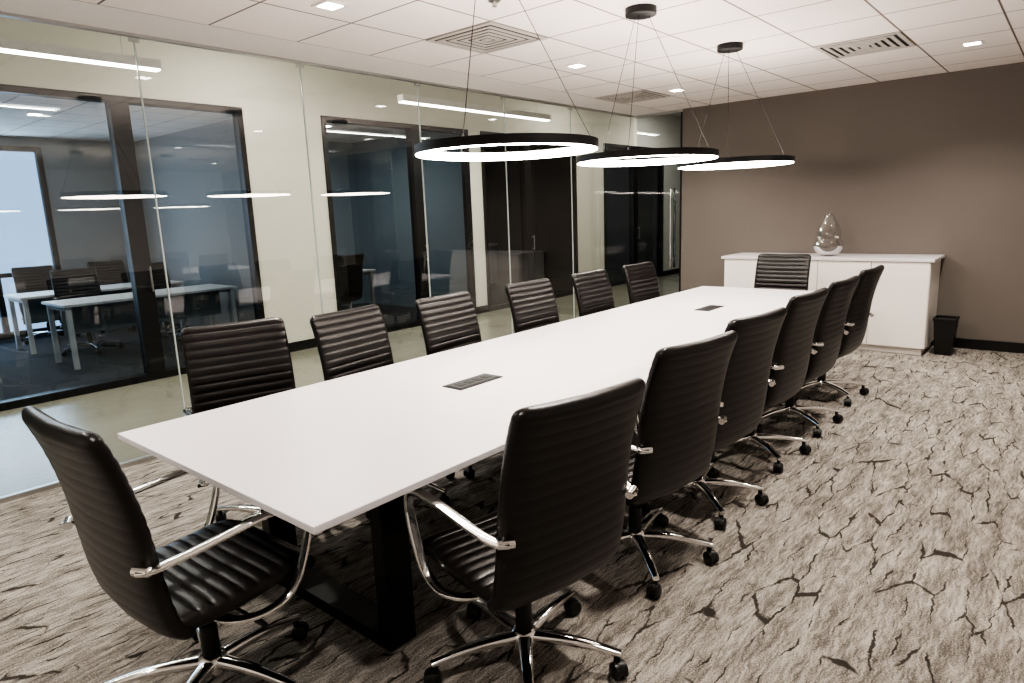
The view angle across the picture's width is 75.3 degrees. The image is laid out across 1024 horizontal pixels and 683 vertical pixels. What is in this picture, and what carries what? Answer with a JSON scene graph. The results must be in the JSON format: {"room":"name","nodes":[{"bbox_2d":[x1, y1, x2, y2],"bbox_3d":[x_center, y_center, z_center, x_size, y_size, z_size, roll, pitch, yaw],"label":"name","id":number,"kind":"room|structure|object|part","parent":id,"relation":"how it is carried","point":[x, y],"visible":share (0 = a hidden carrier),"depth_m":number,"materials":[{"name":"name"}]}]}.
{"room":"conference room","nodes":[
{"label":"conference room","id":0,"kind":"room"},
{"bbox_2d":[0,136,130,341],"bbox_3d":[-8.728,-1.039,7.667,0.120,2.850,8.550,7,14,40],"label":"wall","id":1,"kind":"structure","parent":0,"point":[80,174],"depth_m":10.06,"materials":[{"name":"grey paint"}]},
{"bbox_2d":[0,145,63,338],"bbox_3d":[-7.537,-1.303,8.992,0.100,2.670,2.350,7,14,40],"label":"window","id":2,"kind":"structure","parent":1,"relation":"in","point":[27,232],"depth_m":9.56,"materials":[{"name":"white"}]},
{"bbox_2d":[134,118,254,326],"bbox_3d":[-4.257,-1.555,9.434,4.360,2.850,0.120,7,14,40],"label":"wall partition","id":3,"kind":"structure","parent":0,"point":[196,174],"depth_m":9.46,"materials":[{"name":"grey paint"}]},
{"bbox_2d":[0,94,626,151],"bbox_3d":[-3.707,-3.161,9.853,4.360,0.100,19.000,7,14,40],"label":"ceiling","id":4,"kind":"structure","parent":0,"point":[59,118],"depth_m":8.40,"materials":[{"name":"tile"}]},
{"bbox_2d":[0,17,680,342],"bbox_3d":[-1.945,-1.818,8.638,0.140,3.500,19.000,7,14,40],"label":"wall","id":5,"kind":"structure","parent":0,"point":[268,92],"depth_m":7.86,"materials":[{"name":"beige paint"}]},
{"bbox_2d":[0,84,264,410],"bbox_3d":[-4.574,-0.752,5.601,0.120,2.770,5.120,7,14,40],"label":"window","id":6,"kind":"structure","parent":5,"relation":"in","point":[116,106],"depth_m":6.55,"materials":[{"name":"black"}]},
{"bbox_2d":[148,266,154,291],"bbox_3d":[-3.610,-0.624,6.634,0.060,0.250,0.019,7,14,40],"label":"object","id":7,"kind":"object","parent":6,"relation":"attached to","point":[149,269],"visible":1,"depth_m":6.62,"materials":[{"name":"silver metal"}]},
{"bbox_2d":[320,115,476,331],"bbox_3d":[-1.464,-1.575,9.203,0.120,2.770,2.540,7,14,40],"label":"window","id":8,"kind":"structure","parent":5,"relation":"in","point":[412,133],"depth_m":9.28,"materials":[{"name":"black"}]},
{"bbox_2d":[288,268,678,351],"bbox_3d":[-1.823,-0.148,8.914,0.014,0.110,19.000,7,14,40],"label":"baseboard","id":9,"kind":"structure","parent":5,"relation":"attached to","point":[309,343],"depth_m":8.16,"materials":[{"name":"black rubber"}]},
{"bbox_2d":[480,131,577,311],"bbox_3d":[0.346,-2.053,11.299,0.120,2.770,2.520,7,14,40],"label":"window","id":10,"kind":"structure","parent":5,"relation":"in","point":[525,164],"depth_m":11.13,"materials":[{"name":"black"}]},
{"bbox_2d":[603,143,663,286],"bbox_3d":[2.535,-2.632,13.835,0.120,2.770,2.400,7,14,40],"label":"window","id":11,"kind":"structure","parent":5,"relation":"in","point":[633,170],"depth_m":13.83,"materials":[{"name":"black"}]},
{"bbox_2d":[328,142,364,305],"bbox_3d":[-2.765,-2.137,12.122,0.100,2.850,5.950,7,14,40],"label":"wall","id":12,"kind":"structure","parent":0,"point":[341,162],"depth_m":11.75,"materials":[{"name":"blue paint"}]},
{"bbox_2d":[352,131,467,306],"bbox_3d":[-1.688,-1.996,11.191,2.760,2.850,0.120,7,14,40],"label":"wall partition","id":13,"kind":"structure","parent":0,"point":[380,165],"depth_m":11.25,"materials":[{"name":"blue paint"}]},
{"bbox_2d":[488,243,497,287],"bbox_3d":[-1.393,-1.393,13.085,0.710,0.920,2.640,7,14,40],"label":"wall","id":14,"kind":"structure","parent":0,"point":[492,246],"depth_m":13.75,"materials":[{"name":"grey paint"}]},
{"bbox_2d":[0,270,1023,682],"bbox_3d":[-0.220,0.140,7.596,13.200,0.130,19.000,7,14,40],"label":"floor","id":15,"kind":"structure","parent":0,"point":[891,550],"depth_m":3.01,"materials":[{"name":"beige carpet"}]},
{"bbox_2d":[11,265,80,343],"bbox_3d":[-6.623,-0.540,9.417,0.726,1.042,0.698,7,14,40],"label":"chair","id":16,"kind":"object","parent":15,"relation":"on","point":[31,278],"visible":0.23,"depth_m":9.48,"materials":[{"name":"black leather"}]},
{"bbox_2d":[50,267,123,356],"bbox_3d":[-5.385,-0.385,8.383,0.698,1.042,0.726,-13,15,-43],"label":"chair","id":17,"kind":"object","parent":15,"relation":"on","point":[81,282],"visible":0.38,"depth_m":8.47,"materials":[{"name":"black leather"}]},
{"bbox_2d":[3,280,185,354],"bbox_3d":[-5.740,-0.389,9.291,0.750,0.730,2.000,7,14,40],"label":"office desk","id":18,"kind":"object","parent":15,"relation":"on","point":[33,311],"visible":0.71,"depth_m":8.73,"materials":[{"name":"white laminate"}]},
{"bbox_3d":[-5.745,-0.537,9.262,0.020,0.330,1.840,7,14,40],"label":"modesty panel","id":19,"kind":"part","parent":18,"relation":"part of","materials":[{"name":"white laminate"}]},
{"bbox_2d":[87,260,132,332],"bbox_3d":[-6.011,-0.701,10.126,0.726,1.042,0.698,7,14,40],"label":"chair","id":20,"kind":"object","parent":15,"relation":"on","point":[113,271],"visible":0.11,"depth_m":10.25,"materials":[{"name":"black leather"}]},
{"bbox_2d":[41,284,237,369],"bbox_3d":[-4.517,-0.236,8.270,0.750,0.730,2.000,7,14,40],"label":"office desk","id":21,"kind":"object","parent":15,"relation":"on","point":[81,315],"visible":0.91,"depth_m":7.99,"materials":[{"name":"white laminate"}]},
{"bbox_3d":[-4.523,-0.384,8.241,0.020,0.330,1.840,7,14,40],"label":"modesty panel","id":22,"kind":"part","parent":21,"relation":"part of","materials":[{"name":"grey paint"}]},
{"bbox_2d":[128,262,182,340],"bbox_3d":[-4.774,-0.546,9.092,0.726,1.042,0.698,6,13,35],"label":"chair","id":23,"kind":"object","parent":15,"relation":"on","point":[158,272],"visible":0.11,"depth_m":9.25,"materials":[{"name":"black leather"}]},
{"bbox_2d":[21,406,314,682],"bbox_3d":[-1.027,0.666,2.162,0.698,1.042,0.726,7,14,38],"label":"chair","id":24,"kind":"object","parent":15,"relation":"on","point":[181,589],"visible":0.95,"depth_m":1.98,"materials":[{"name":"black leather"}]},
{"bbox_2d":[180,317,298,521],"bbox_3d":[-1.242,0.455,3.282,0.698,1.042,0.726,-10,13,-34],"label":"chair","id":25,"kind":"object","parent":15,"relation":"on","point":[227,364],"visible":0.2,"depth_m":3.42,"materials":[{"name":"black leather"}]},
{"bbox_2d":[338,254,364,304],"bbox_3d":[-2.520,-0.741,9.647,0.726,1.042,0.698,7,14,40],"label":"chair","id":26,"kind":"object","parent":15,"relation":"on","point":[350,267],"visible":0.45,"depth_m":9.45,"materials":[{"name":"black leather"}]},
{"bbox_2d":[348,269,375,308],"bbox_3d":[-2.958,-0.693,10.305,0.750,0.730,1.600,7,14,40],"label":"office desk","id":27,"kind":"object","parent":15,"relation":"on","point":[369,272],"visible":0.16,"depth_m":10.62,"materials":[{"name":"grey metal"}]},
{"bbox_2d":[310,304,454,519],"bbox_3d":[-0.653,0.355,3.676,0.726,1.042,0.698,5,13,33],"label":"chair","id":28,"kind":"object","parent":15,"relation":"on","point":[351,341],"visible":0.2,"depth_m":3.72,"materials":[{"name":"black leather"}]},
{"bbox_2d":[415,291,481,477],"bbox_3d":[-0.165,0.238,4.180,0.726,1.042,0.698,6,14,36],"label":"chair","id":29,"kind":"object","parent":15,"relation":"on","point":[447,321],"visible":0.27,"depth_m":4.24,"materials":[{"name":"black leather"}]},
{"bbox_2d":[117,286,813,652],"bbox_3d":[0.716,0.327,4.324,1.370,0.748,5.460,7,14,40],"label":"conference table","id":30,"kind":"object","parent":15,"relation":"on","point":[318,457],"visible":0.72,"depth_m":2.70,"materials":[{"name":"white laminate"}]},
{"bbox_3d":[-0.733,0.726,2.648,1.000,0.716,0.180,7,14,40],"label":"leg frame","id":31,"kind":"part","parent":30,"relation":"part of","materials":[{"name":"black metal"}]},
{"bbox_2d":[442,373,502,389],"bbox_3d":[-0.189,0.194,3.251,0.124,0.008,0.300,7,14,40],"label":"power outlet","id":32,"kind":"object","parent":30,"relation":"attached to","point":[481,379],"depth_m":3.23,"materials":[{"name":"black metal"}]},
{"bbox_2d":[695,305,723,310],"bbox_3d":[1.570,-0.268,5.274,0.124,0.008,0.300,7,14,40],"label":"power outlet","id":33,"kind":"object","parent":30,"relation":"attached to","point":[707,307],"depth_m":5.25,"materials":[{"name":"black metal"}]},
{"bbox_2d":[404,377,645,682],"bbox_3d":[0.027,0.612,2.233,0.698,1.042,0.726,-11,14,-37],"label":"chair","id":34,"kind":"object","parent":15,"relation":"on","point":[565,486],"visible":1,"depth_m":1.99,"materials":[{"name":"black leather"}]},
{"bbox_2d":[505,278,559,332],"bbox_3d":[0.382,0.094,4.814,0.726,1.042,0.698,7,14,40],"label":"chair","id":35,"kind":"object","parent":15,"relation":"on","point":[532,303],"visible":0.19,"depth_m":4.90,"materials":[{"name":"black leather"}]},
{"bbox_2d":[571,269,614,316],"bbox_3d":[0.905,-0.042,5.404,0.726,1.042,0.698,7,14,39],"label":"chair","id":36,"kind":"object","parent":15,"relation":"on","point":[593,290],"visible":0.18,"depth_m":5.48,"materials":[{"name":"black leather"}]},
{"bbox_2d":[622,261,659,303],"bbox_3d":[1.415,-0.173,5.980,0.726,1.042,0.698,7,15,41],"label":"chair","id":37,"kind":"object","parent":15,"relation":"on","point":[641,279],"visible":0.19,"depth_m":6.06,"materials":[{"name":"black leather"}]},
{"bbox_2d":[620,330,737,598],"bbox_3d":[0.539,0.460,2.910,0.698,1.042,0.726,-11,14,-39],"label":"chair","id":38,"kind":"object","parent":15,"relation":"on","point":[678,418],"visible":0.7,"depth_m":2.64,"materials":[{"name":"black leather"}]},
{"bbox_2d":[634,307,786,529],"bbox_3d":[0.967,0.338,3.451,0.698,1.042,0.726,-12,15,-41],"label":"chair","id":39,"kind":"object","parent":15,"relation":"on","point":[743,397],"visible":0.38,"depth_m":3.21,"materials":[{"name":"black leather"}]},
{"bbox_2d":[711,287,827,472],"bbox_3d":[1.485,0.192,4.097,0.726,1.042,0.698,9,15,44],"label":"chair","id":40,"kind":"object","parent":15,"relation":"on","point":[791,355],"visible":0.55,"depth_m":3.82,"materials":[{"name":"black leather"}]},
{"bbox_2d":[754,254,810,290],"bbox_3d":[2.505,-0.298,6.404,0.698,1.042,0.726,7,14,39],"label":"chair","id":41,"kind":"object","parent":15,"relation":"on","point":[773,271],"visible":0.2,"depth_m":6.53,"materials":[{"name":"black leather"}]},
{"bbox_2d":[758,275,859,436],"bbox_3d":[1.962,0.066,4.649,0.726,1.042,0.698,8,15,43],"label":"chair","id":42,"kind":"object","parent":15,"relation":"on","point":[829,330],"visible":0.53,"depth_m":4.38,"materials":[{"name":"black leather"}]},
{"bbox_2d":[721,253,944,354],"bbox_3d":[3.444,-0.469,7.324,2.110,0.955,0.620,7,14,40],"label":"credenza","id":43,"kind":"object","parent":15,"relation":"on","point":[905,298],"visible":0.6,"depth_m":6.69,"materials":[{"name":"white laminate"}]},
{"bbox_3d":[2.671,-0.512,7.592,0.505,0.845,0.020,7,14,40],"label":"cabinet door","id":44,"kind":"part","parent":43,"relation":"part of","materials":[{"name":"white laminate"}]},
{"bbox_3d":[3.062,-0.463,7.266,0.505,0.845,0.020,7,14,40],"label":"cabinet door","id":45,"kind":"part","parent":43,"relation":"part of","materials":[{"name":"white laminate"}]},
{"bbox_2d":[813,213,843,255],"bbox_3d":[3.411,-1.153,7.142,0.300,0.451,0.300,7,14,40],"label":"glass vase","id":46,"kind":"object","parent":43,"relation":"on","point":[818,240],"visible":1,"depth_m":7.09,"materials":[{"name":"clear glass"}]},
{"bbox_3d":[3.452,-0.414,6.940,0.505,0.845,0.020,7,14,40],"label":"cabinet door","id":47,"kind":"part","parent":43,"relation":"part of","materials":[{"name":"white laminate"}]},
{"bbox_3d":[3.843,-0.366,6.614,0.505,0.845,0.020,7,14,40],"label":"cabinet door","id":48,"kind":"part","parent":43,"relation":"part of","materials":[{"name":"white laminate"}]},
{"bbox_2d":[794,265,883,405],"bbox_3d":[2.487,-0.079,5.288,0.726,1.042,0.698,8,15,43],"label":"chair","id":49,"kind":"object","parent":15,"relation":"on","point":[858,313],"visible":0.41,"depth_m":5.02,"materials":[{"name":"black leather"}]},
{"bbox_2d":[933,315,959,355],"bbox_3d":[4.303,-0.061,6.595,0.198,0.370,0.236,7,14,40],"label":"waste bin","id":50,"kind":"object","parent":15,"relation":"on","point":[945,326],"visible":1,"depth_m":6.53,"materials":[{"name":"black plastic"}]},
{"label":"glass wall","id":51,"kind":"structure","parent":15,"relation":"on","visible":0},
{"bbox_2d":[128,37,139,42],"bbox_3d":[-2.373,-1.891,4.164,0.024,0.020,0.060,7,14,40],"label":"glass clip","id":52,"kind":"object","parent":51,"relation":"attached to","point":[130,39],"visible":1,"depth_m":4.16,"materials":[{"name":"silver metal"}]},
{"bbox_2d":[132,37,184,415],"bbox_3d":[-2.323,-0.594,4.417,0.012,2.685,0.008,7,14,40],"label":"joint","id":53,"kind":"object","parent":51,"relation":"attached to","point":[134,44],"visible":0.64,"depth_m":4.37,"materials":[{"name":"grey metal"}]},
{"bbox_2d":[295,64,303,67],"bbox_3d":[-1.613,-2.092,5.044,0.024,0.020,0.060,7,14,40],"label":"glass clip","id":54,"kind":"object","parent":51,"relation":"attached to","point":[296,65],"visible":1,"depth_m":5.03,"materials":[{"name":"silver metal"}]},
{"bbox_2d":[299,64,323,313],"bbox_3d":[-1.563,-0.795,5.298,0.012,2.685,0.008,7,14,40],"label":"joint","id":55,"kind":"object","parent":51,"relation":"attached to","point":[300,64],"visible":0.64,"depth_m":5.21,"materials":[{"name":"grey metal"}]},
{"bbox_2d":[417,86,430,296],"bbox_3d":[-0.797,-0.998,6.185,0.012,2.685,0.008,7,14,40],"label":"joint","id":56,"kind":"object","parent":51,"relation":"attached to","point":[417,86],"visible":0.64,"depth_m":6.12,"materials":[{"name":"grey metal"}]},
{"bbox_2d":[503,96,512,333],"bbox_3d":[-0.037,-1.198,7.065,0.012,2.685,0.008,7,14,40],"label":"joint","id":57,"kind":"object","parent":51,"relation":"attached to","point":[503,96],"visible":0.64,"depth_m":7.03,"materials":[{"name":"grey metal"}]},
{"bbox_2d":[569,107,574,317],"bbox_3d":[0.723,-1.399,7.946,0.012,2.685,0.008,7,14,40],"label":"joint","id":58,"kind":"object","parent":51,"relation":"attached to","point":[569,107],"visible":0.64,"depth_m":7.92,"materials":[{"name":"grey metal"}]},
{"bbox_2d":[484,144,571,289],"bbox_3d":[0.282,-2.517,13.474,2.760,2.850,0.120,7,14,40],"label":"door","id":59,"kind":"structure","parent":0,"point":[550,182],"depth_m":13.26,"materials":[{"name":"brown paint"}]},
{"bbox_2d":[76,0,1023,110],"bbox_3d":[1.053,-1.867,3.008,5.785,0.060,9.680,7,14,40],"label":"ceiling","id":60,"kind":"structure","parent":0,"point":[778,56],"depth_m":4.72,"materials":[{"name":"tile"}]},
{"bbox_2d":[0,11,634,117],"bbox_3d":[-1.511,-2.146,5.158,0.040,0.018,9.680,7,14,40],"label":"channel","id":61,"kind":"object","parent":60,"relation":"attached to","point":[2,14],"visible":1,"depth_m":4.75,"materials":[{"name":"silver metal"}]},
{"bbox_2d":[311,0,348,11],"bbox_3d":[-1.028,-1.898,3.752,0.150,0.007,0.150,7,14,40],"label":"recessed light","id":62,"kind":"object","parent":60,"relation":"in","point":[329,5],"visible":1,"depth_m":3.75,"materials":[{"name":"white paint"}]},
{"bbox_2d":[0,0,665,115],"bbox_3d":[-1.357,-2.167,5.021,0.525,0.064,9.680,7,14,40],"label":"ceiling border","id":63,"kind":"structure","parent":60,"relation":"attached to","point":[71,11],"depth_m":4.59,"materials":[{"name":"white paint"}]},
{"bbox_2d":[426,21,547,53],"bbox_3d":[-0.173,-2.095,4.605,0.600,0.011,0.600,7,14,40],"label":"ceiling air vent","id":64,"kind":"object","parent":60,"relation":"in","point":[488,37],"depth_m":4.57,"materials":[{"name":"white metal"}]},
{"bbox_2d":[488,0,500,7],"bbox_3d":[-0.099,-1.920,3.763,0.079,0.040,0.079,7,14,40],"label":"sprinkler","id":65,"kind":"object","parent":60,"relation":"attached to","point":[494,2],"visible":1,"depth_m":3.75,"materials":[{"name":"silver metal"}]},
{"bbox_2d":[414,0,598,160],"bbox_3d":[-0.043,-1.360,3.146,0.890,0.905,0.890,7,14,40],"label":"pendant lamp","id":66,"kind":"object","parent":60,"relation":"hanging from","point":[582,144],"visible":1,"depth_m":2.97,"materials":[{"name":"black"}]},
{"bbox_2d":[564,63,588,68],"bbox_3d":[0.544,-2.313,5.572,0.150,0.007,0.150,7,14,40],"label":"recessed light","id":67,"kind":"object","parent":60,"relation":"in","point":[576,65],"visible":1,"depth_m":5.56,"materials":[{"name":"white paint"}]},
{"bbox_2d":[595,90,670,103],"bbox_3d":[1.325,-2.673,7.269,0.600,0.011,0.600,7,14,40],"label":"ceiling air vent","id":68,"kind":"object","parent":60,"relation":"in","point":[642,95],"depth_m":7.23,"materials":[{"name":"white metal"}]},
{"bbox_2d":[577,3,718,166],"bbox_3d":[0.845,-1.597,4.175,0.890,0.900,0.890,7,14,40],"label":"pendant lamp","id":69,"kind":"object","parent":60,"relation":"hanging from","point":[642,11],"visible":1,"depth_m":4.00,"materials":[{"name":"black"}]},
{"bbox_2d":[667,88,685,92],"bbox_3d":[1.722,-2.625,6.937,0.150,0.007,0.150,7,14,40],"label":"recessed light","id":70,"kind":"object","parent":60,"relation":"in","point":[678,89],"visible":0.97,"depth_m":6.94,"materials":[{"name":"white paint"}]},
{"bbox_2d":[678,42,794,169],"bbox_3d":[1.772,-1.848,5.248,0.890,0.890,0.890,7,14,40],"label":"pendant lamp","id":71,"kind":"object","parent":60,"relation":"hanging from","point":[727,162],"visible":0.91,"depth_m":5.04,"materials":[{"name":"black metal"}]},
{"bbox_2d":[814,32,915,58],"bbox_3d":[2.797,-2.336,5.257,0.600,0.011,0.600,7,14,40],"label":"ceiling air vent","id":72,"kind":"object","parent":60,"relation":"in","point":[897,40],"depth_m":5.22,"materials":[{"name":"white metal"}]},
{"bbox_2d":[960,40,984,46],"bbox_3d":[3.679,-2.380,5.304,0.150,0.007,0.150,7,14,40],"label":"recessed light","id":73,"kind":"object","parent":60,"relation":"in","point":[979,42],"visible":1,"depth_m":5.30,"materials":[{"name":"white paint"}]},
{"bbox_2d":[606,156,656,271],"bbox_3d":[2.787,-3.179,16.375,2.760,2.850,0.100,7,14,40],"label":"wall","id":74,"kind":"structure","parent":0,"point":[617,178],"depth_m":16.22,"materials":[{"name":"grey paint"}]},
{"bbox_2d":[634,109,682,267],"bbox_3d":[1.939,-1.980,8.774,0.710,1.995,0.156,7,14,40],"label":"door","id":75,"kind":"structure","parent":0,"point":[681,110],"depth_m":8.70,"materials":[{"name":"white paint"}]},
{"bbox_3d":[2.113,-1.487,8.736,0.036,1.030,0.156,7,14,40],"label":"pull handle","id":76,"kind":"part","parent":75,"relation":"part of","materials":[{"name":"silver metal"}]},
{"bbox_2d":[667,109,680,116],"bbox_3d":[-1.045,-3.463,7.486,2.390,0.100,19.000,7,14,40],"label":"ceiling","id":77,"kind":"structure","parent":0,"point":[673,114],"depth_m":14.47,"materials":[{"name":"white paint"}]},
{"bbox_2d":[0,37,161,71],"bbox_3d":[-3.769,-2.339,4.383,0.090,0.712,2.680,7,14,40],"label":"pendant lamp","id":78,"kind":"object","parent":77,"relation":"hanging from","point":[12,46],"visible":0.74,"depth_m":4.96,"materials":[{"name":"white paint"}]},
{"bbox_2d":[0,48,160,71],"bbox_3d":[-3.756,-1.995,4.450,0.080,0.012,2.660,7,14,40],"label":"diffuser","id":79,"kind":"object","parent":78,"relation":"attached to","point":[33,52],"depth_m":4.99,"materials":[{"name":"white plastic"}]},
{"bbox_2d":[397,94,550,121],"bbox_3d":[-0.376,-3.236,8.314,0.090,0.712,2.720,7,14,40],"label":"pendant lamp","id":80,"kind":"object","parent":77,"relation":"hanging from","point":[402,98],"visible":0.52,"depth_m":8.14,"materials":[{"name":"white paint"}]},
{"bbox_2d":[681,62,1023,342],"bbox_3d":[4.356,-1.350,6.858,5.550,2.795,0.140,7,14,40],"label":"wall","id":81,"kind":"structure","parent":0,"point":[933,164],"depth_m":7.00,"materials":[{"name":"beige paint"}]},
{"bbox_2d":[679,112,682,291],"bbox_3d":[2.211,-1.570,8.633,0.035,2.705,0.060,7,14,40],"label":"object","id":82,"kind":"structure","parent":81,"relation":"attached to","point":[681,112],"depth_m":8.59,"materials":[{"name":"metal"}]},
{"bbox_2d":[930,338,1023,352],"bbox_3d":[4.357,-0.016,7.059,5.550,0.100,0.014,7,14,40],"label":"baseboard","id":83,"kind":"structure","parent":81,"relation":"attached to","point":[1013,347],"depth_m":6.68,"materials":[{"name":"black rubber"}]}
]}

